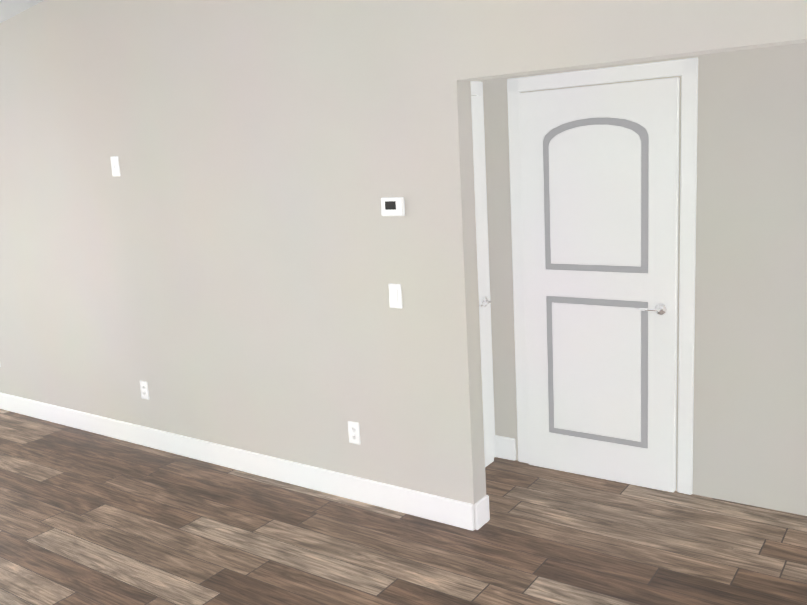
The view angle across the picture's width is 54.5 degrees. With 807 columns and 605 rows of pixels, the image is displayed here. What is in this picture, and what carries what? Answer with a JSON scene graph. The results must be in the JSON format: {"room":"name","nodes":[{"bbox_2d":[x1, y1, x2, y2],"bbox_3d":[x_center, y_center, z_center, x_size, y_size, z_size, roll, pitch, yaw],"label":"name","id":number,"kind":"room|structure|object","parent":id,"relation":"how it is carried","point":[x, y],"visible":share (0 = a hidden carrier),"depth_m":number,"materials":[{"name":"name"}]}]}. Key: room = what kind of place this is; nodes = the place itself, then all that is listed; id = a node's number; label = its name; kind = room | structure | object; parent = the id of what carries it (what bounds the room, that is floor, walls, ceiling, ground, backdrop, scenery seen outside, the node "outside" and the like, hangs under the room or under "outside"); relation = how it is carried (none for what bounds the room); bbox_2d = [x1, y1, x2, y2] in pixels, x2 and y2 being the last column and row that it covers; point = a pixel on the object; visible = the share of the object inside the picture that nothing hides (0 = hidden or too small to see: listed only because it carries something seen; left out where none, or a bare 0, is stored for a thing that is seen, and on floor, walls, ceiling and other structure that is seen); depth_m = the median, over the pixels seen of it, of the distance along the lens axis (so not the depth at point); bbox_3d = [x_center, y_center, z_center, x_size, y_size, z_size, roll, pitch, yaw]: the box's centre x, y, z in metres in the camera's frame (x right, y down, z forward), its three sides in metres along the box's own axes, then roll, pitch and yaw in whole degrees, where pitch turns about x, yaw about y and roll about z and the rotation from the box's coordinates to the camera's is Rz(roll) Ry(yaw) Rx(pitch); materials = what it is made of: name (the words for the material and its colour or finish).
{"room":"empty living room","nodes":[
{"label":"empty living room","id":0,"kind":"room"},
{"bbox_2d":[0,0,42,22],"bbox_3d":[-2.373,-0.380,-1.764,12.190,1.550,11.540,4,13,35],"label":"ceiling","id":1,"kind":"structure","parent":0,"point":[9,9],"depth_m":4.87,"materials":[{"name":"paint"}]},
{"bbox_2d":[0,409,806,604],"bbox_3d":[-2.794,2.026,-0.311,14.240,0.060,12.520,4,13,35],"label":"floor","id":2,"kind":"structure","parent":0,"point":[88,518],"depth_m":3.62,"materials":[{"name":"brown wood"}]},
{"bbox_2d":[0,0,806,528],"bbox_3d":[-1.226,-0.630,4.478,6.970,3.220,0.120,4,13,35],"label":"wall","id":3,"kind":"structure","parent":0,"point":[228,254],"depth_m":4.07,"materials":[{"name":"paint"}]},
{"bbox_2d":[111,156,119,175],"bbox_3d":[-1.736,-0.820,4.716,0.070,0.115,0.008,4,13,35],"label":"outlet","id":4,"kind":"object","parent":3,"relation":"attached to","point":[115,166],"visible":1,"depth_m":4.71,"materials":[{"name":"white plastic"}]},
{"bbox_2d":[140,381,148,398],"bbox_3d":[-1.643,0.556,4.962,0.070,0.115,0.008,4,13,35],"label":"electrical outlet","id":5,"kind":"object","parent":3,"relation":"attached to","point":[144,389],"visible":1,"depth_m":4.96,"materials":[{"name":"white plastic"}]},
{"bbox_2d":[0,393,483,530],"bbox_3d":[-1.800,0.852,5.138,5.216,0.130,0.020,4,13,35],"label":"baseboard","id":6,"kind":"structure","parent":3,"relation":"attached to","point":[456,513],"depth_m":4.40,"materials":[{"name":"white wood"}]},
{"bbox_2d":[348,421,359,443],"bbox_3d":[-0.253,0.667,4.006,0.070,0.115,0.008,4,13,35],"label":"electrical outlet","id":7,"kind":"object","parent":3,"relation":"attached to","point":[354,433],"visible":1,"depth_m":4.00,"materials":[{"name":"white plastic"}]},
{"bbox_2d":[381,197,404,215],"bbox_3d":[-0.049,-0.440,3.601,0.120,0.084,0.024,4,13,35],"label":"thermostat","id":8,"kind":"object","parent":3,"relation":"attached to","point":[393,206],"visible":1,"depth_m":3.59,"materials":[{"name":"white plastic"}]},
{"bbox_2d":[389,284,401,307],"bbox_3d":[-0.039,-0.030,3.695,0.070,0.115,0.010,4,13,35],"label":"light switch","id":9,"kind":"object","parent":3,"relation":"attached to","point":[395,295],"visible":1,"depth_m":3.69,"materials":[{"name":"white plastic"}]},
{"bbox_2d":[471,80,494,418],"bbox_3d":[0.205,-0.238,4.080,0.120,2.440,0.720,4,13,35],"label":"wall","id":10,"kind":"structure","parent":0,"point":[477,80],"depth_m":4.36,"materials":[{"name":"paint"}]},
{"bbox_2d":[471,96,493,466],"bbox_3d":[0.310,-0.034,4.052,0.088,2.022,0.560,4,13,35],"label":"hall door","id":11,"kind":"structure","parent":10,"relation":"in","point":[484,301],"depth_m":4.22,"materials":[{"name":"white wood"}]},
{"bbox_2d":[471,81,495,457],"bbox_3d":[0.270,-0.072,4.072,0.016,2.110,0.720,4,13,35],"label":"door frame","id":12,"kind":"structure","parent":10,"relation":"attached to","point":[476,88],"depth_m":4.29,"materials":[{"name":"white wood"}]},
{"bbox_2d":[493,435,499,457],"bbox_3d":[0.327,0.898,4.258,0.016,0.130,0.730,4,13,35],"label":"baseboard","id":13,"kind":"structure","parent":10,"relation":"attached to","point":[497,438],"depth_m":4.52,"materials":[{"name":"white wood"}]},
{"bbox_2d":[483,43,806,515],"bbox_3d":[1.357,-0.265,3.877,2.240,2.440,0.250,4,13,35],"label":"wall","id":14,"kind":"structure","parent":0,"point":[750,398],"depth_m":3.62,"materials":[{"name":"paint"}]},
{"bbox_2d":[519,77,678,491],"bbox_3d":[0.970,-0.057,3.974,0.800,2.022,0.088,4,13,35],"label":"hall door","id":15,"kind":"structure","parent":14,"relation":"in","point":[599,176],"depth_m":3.95,"materials":[{"name":"white wood"}]},
{"bbox_2d":[507,58,697,494],"bbox_3d":[0.995,-0.100,4.004,0.960,2.110,0.016,4,13,35],"label":"door frame","id":16,"kind":"structure","parent":14,"relation":"attached to","point":[687,69],"depth_m":3.84,"materials":[{"name":"white wood"}]}
]}

